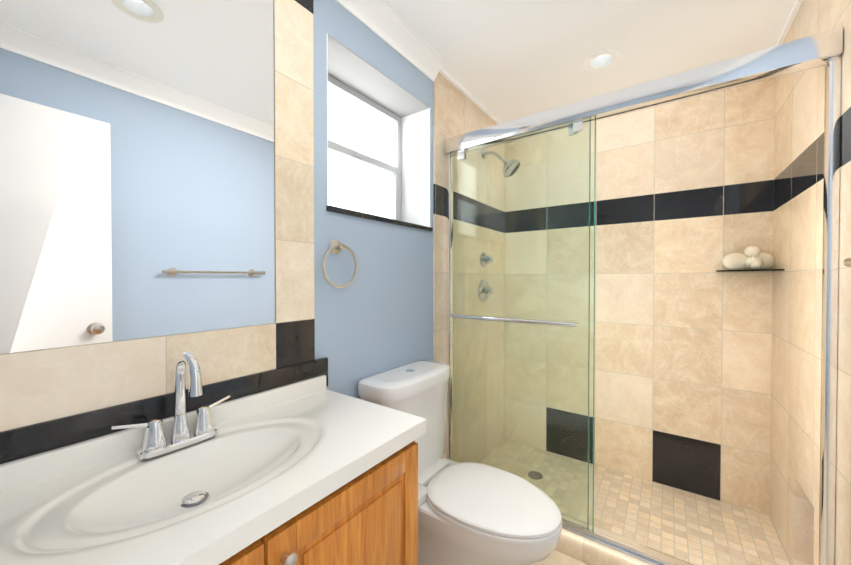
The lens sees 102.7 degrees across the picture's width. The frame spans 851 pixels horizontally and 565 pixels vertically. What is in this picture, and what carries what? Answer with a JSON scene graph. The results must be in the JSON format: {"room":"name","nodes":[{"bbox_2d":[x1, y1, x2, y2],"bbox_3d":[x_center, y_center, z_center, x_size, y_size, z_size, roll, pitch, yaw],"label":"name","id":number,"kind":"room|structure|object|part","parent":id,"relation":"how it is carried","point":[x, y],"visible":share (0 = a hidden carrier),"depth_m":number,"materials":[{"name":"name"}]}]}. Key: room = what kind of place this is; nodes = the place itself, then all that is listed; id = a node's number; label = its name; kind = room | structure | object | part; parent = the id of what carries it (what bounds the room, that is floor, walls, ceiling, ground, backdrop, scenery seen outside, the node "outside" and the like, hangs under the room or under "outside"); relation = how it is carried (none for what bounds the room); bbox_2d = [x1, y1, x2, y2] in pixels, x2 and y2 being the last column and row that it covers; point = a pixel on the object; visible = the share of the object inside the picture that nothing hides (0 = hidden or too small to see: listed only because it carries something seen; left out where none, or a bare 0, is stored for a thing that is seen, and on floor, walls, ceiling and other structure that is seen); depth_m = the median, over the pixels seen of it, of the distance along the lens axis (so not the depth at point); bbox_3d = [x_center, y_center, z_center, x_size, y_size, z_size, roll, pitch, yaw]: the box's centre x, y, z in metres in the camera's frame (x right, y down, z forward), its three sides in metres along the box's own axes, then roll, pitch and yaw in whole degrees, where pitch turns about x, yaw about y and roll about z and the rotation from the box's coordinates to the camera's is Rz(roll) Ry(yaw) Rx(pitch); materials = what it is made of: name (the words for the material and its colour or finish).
{"room":"bathroom","nodes":[
{"label":"bathroom","id":0,"kind":"room"},
{"bbox_2d":[313,0,504,462],"bbox_3d":[-0.269,0.028,1.659,0.260,2.440,2.900,0,1,36],"label":"wall","id":1,"kind":"structure","parent":0,"point":[385,310],"depth_m":1.76,"materials":[{"name":"blue paint"}]},
{"bbox_2d":[0,0,327,463],"bbox_3d":[-0.661,-0.349,0.881,0.022,1.489,0.984,0,1,36],"label":"tile surround","id":2,"kind":"object","parent":1,"relation":"attached to","point":[53,398],"visible":0.77,"depth_m":0.98,"materials":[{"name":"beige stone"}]},
{"bbox_2d":[0,0,274,353],"bbox_3d":[-0.673,-0.413,0.873,0.012,1.099,0.599,0,1,36],"label":"mirror","id":3,"kind":"object","parent":2,"relation":"attached to","point":[137,185],"visible":1,"depth_m":0.82,"materials":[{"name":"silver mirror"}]},
{"bbox_2d":[322,240,356,287],"bbox_3d":[-0.335,-0.072,1.318,0.047,0.190,0.170,0,1,36],"label":"towel ring","id":4,"kind":"object","parent":1,"relation":"attached to","point":[336,247],"visible":1,"depth_m":1.31,"materials":[{"name":"silver metal"}]},
{"bbox_2d":[327,34,429,226],"bbox_3d":[-0.280,-0.614,1.653,0.260,0.675,0.690,0,1,36],"label":"window","id":5,"kind":"structure","parent":1,"relation":"in","point":[364,154],"depth_m":1.77,"materials":[{"name":"white glass"}]},
{"bbox_2d":[326,205,432,230],"bbox_3d":[-0.250,-0.287,1.635,0.214,0.020,0.698,0,1,36],"label":"window sill","id":6,"kind":"structure","parent":1,"relation":"attached to","point":[329,208],"depth_m":1.49,"materials":[{"name":"black stone"}]},
{"bbox_2d":[335,0,443,81],"bbox_3d":[-0.428,-1.141,1.157,0.070,0.090,1.718,0,1,36],"label":"crown molding","id":7,"kind":"structure","parent":1,"relation":"attached to","point":[382,20],"depth_m":1.56,"materials":[{"name":"white"}]},
{"bbox_2d":[439,68,500,123],"bbox_3d":[0.339,-1.189,2.255,0.017,0.017,0.960,0,1,36],"label":"trim","id":8,"kind":"structure","parent":1,"relation":"attached to","point":[442,71],"depth_m":2.15,"materials":[{"name":"white"}]},
{"bbox_2d":[478,279,492,301],"bbox_3d":[0.427,0.055,2.349,0.068,0.160,0.168,0,1,36],"label":"shower valve","id":9,"kind":"object","parent":1,"relation":"attached to","point":[482,292],"depth_m":2.33,"materials":[{"name":"silver metal"}]},
{"bbox_2d":[480,252,492,266],"bbox_3d":[0.426,-0.160,2.344,0.068,0.100,0.113,0,1,36],"label":"shower valve","id":10,"kind":"object","parent":1,"relation":"attached to","point":[483,261],"depth_m":2.33,"materials":[{"name":"silver metal"}]},
{"bbox_2d":[481,149,519,176],"bbox_3d":[0.506,-0.813,2.287,0.257,0.220,0.132,0,1,36],"label":"shower head","id":11,"kind":"object","parent":1,"relation":"attached to","point":[511,164],"depth_m":2.25},
{"bbox_2d":[382,0,795,122],"bbox_3d":[0.385,-1.237,1.176,1.870,0.100,2.900,0,1,36],"label":"ceiling","id":12,"kind":"structure","parent":0,"point":[506,60],"depth_m":1.67,"materials":[{"name":"white paint"}]},
{"bbox_2d":[583,50,620,71],"bbox_3d":[0.947,-1.236,1.831,0.180,0.096,0.180,0,1,36],"label":"recessed light","id":13,"kind":"object","parent":12,"relation":"in","point":[602,60],"visible":0.6,"depth_m":1.86,"materials":[{"name":"white glass"}]},
{"bbox_2d":[480,439,790,564],"bbox_3d":[0.385,1.303,1.204,1.870,0.100,2.900,0,1,36],"label":"floor","id":14,"kind":"structure","parent":0,"point":[692,528],"depth_m":1.83,"materials":[{"name":"tile"}]},
{"bbox_2d":[0,352,426,564],"bbox_3d":[-0.467,0.712,0.739,0.516,1.093,0.958,0,1,36],"label":"bathroom vanity","id":15,"kind":"object","parent":14,"relation":"on","point":[312,471],"visible":1,"depth_m":0.74,"materials":[{"name":"brown wood"}]},
{"bbox_2d":[111,352,229,458],"bbox_3d":[-0.572,0.281,0.814,0.134,0.232,0.248,0,1,36],"label":"faucet","id":16,"kind":"object","parent":15,"relation":"on","point":[156,445],"depth_m":0.82,"materials":[{"name":"silver metal"}]},
{"bbox_2d":[358,360,561,564],"bbox_3d":[0.151,0.824,1.385,0.768,0.854,0.486,0,1,36],"label":"toilet","id":17,"kind":"object","parent":14,"relation":"on","point":[470,513],"visible":0.81,"depth_m":1.31,"materials":[{"name":"white ceramic"}]},
{"bbox_2d":[528,471,542,479],"bbox_3d":[0.706,1.240,2.192,0.092,0.004,0.092,0,1,36],"label":"shower drain","id":18,"kind":"object","parent":14,"relation":"on","point":[535,475],"depth_m":2.18,"materials":[{"name":"silver metal"}]},
{"bbox_2d":[555,529,646,564],"bbox_3d":[0.738,1.201,1.566,1.499,0.094,0.120,0,1,36],"label":"shower curb","id":19,"kind":"object","parent":14,"relation":"on","point":[581,549],"visible":0.1,"depth_m":1.50,"materials":[{"name":"stone"}]},
{"bbox_2d":[445,27,842,564],"bbox_3d":[0.725,0.168,1.537,1.498,1.972,0.118,0,1,36],"label":"shower door","id":20,"kind":"structure","parent":19,"relation":"on","point":[825,49],"depth_m":1.42,"materials":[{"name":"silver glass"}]},
{"bbox_3d":[0.412,0.187,1.728,0.681,0.020,0.064,0,1,36],"label":"handle","id":21,"kind":"part","parent":20,"relation":"part of","materials":[{"name":"silver metal"}]},
{"bbox_2d":[504,78,774,514],"bbox_3d":[1.201,0.021,2.328,1.870,2.440,0.100,0,1,36],"label":"wall","id":22,"kind":"structure","parent":0,"point":[683,327],"depth_m":2.10,"materials":[{"name":"tile"}]},
{"bbox_2d":[770,0,850,564],"bbox_3d":[1.072,0.039,0.637,0.110,2.440,2.800,0,1,36],"label":"wall","id":23,"kind":"structure","parent":0,"point":[797,293],"depth_m":1.38,"materials":[{"name":"beige tile"}]},
{"bbox_2d":[716,269,784,271],"bbox_3d":[1.681,-0.062,1.779,0.230,0.008,0.230,0,1,36],"label":"glass corner shelf","id":24,"kind":"object","parent":23,"relation":"attached to","point":[757,270],"visible":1,"depth_m":1.74,"materials":[{"name":"glass"}]},
{"bbox_2d":[722,246,774,269],"bbox_3d":[1.698,-0.129,1.787,0.219,0.125,0.140,0,1,36],"label":"decorative piece","id":25,"kind":"object","parent":24,"relation":"on","point":[754,258],"visible":0.96,"depth_m":1.77,"materials":[{"name":"beige ceramic"}]},
{"bbox_2d":[776,0,802,44],"bbox_3d":[1.544,-1.180,1.392,0.017,0.017,0.960,0,1,36],"label":"trim","id":26,"kind":"structure","parent":23,"relation":"attached to","point":[782,37],"depth_m":1.53,"materials":[{"name":"white"}]},
{"bbox_2d":[843,258,850,266],"bbox_3d":[0.962,-0.051,0.628,0.078,0.054,0.650,0,1,36],"label":"towel bar","id":27,"kind":"object","parent":23,"relation":"attached to","point":[847,262],"visible":1,"depth_m":0.89,"materials":[{"name":"silver metal"}]}
]}

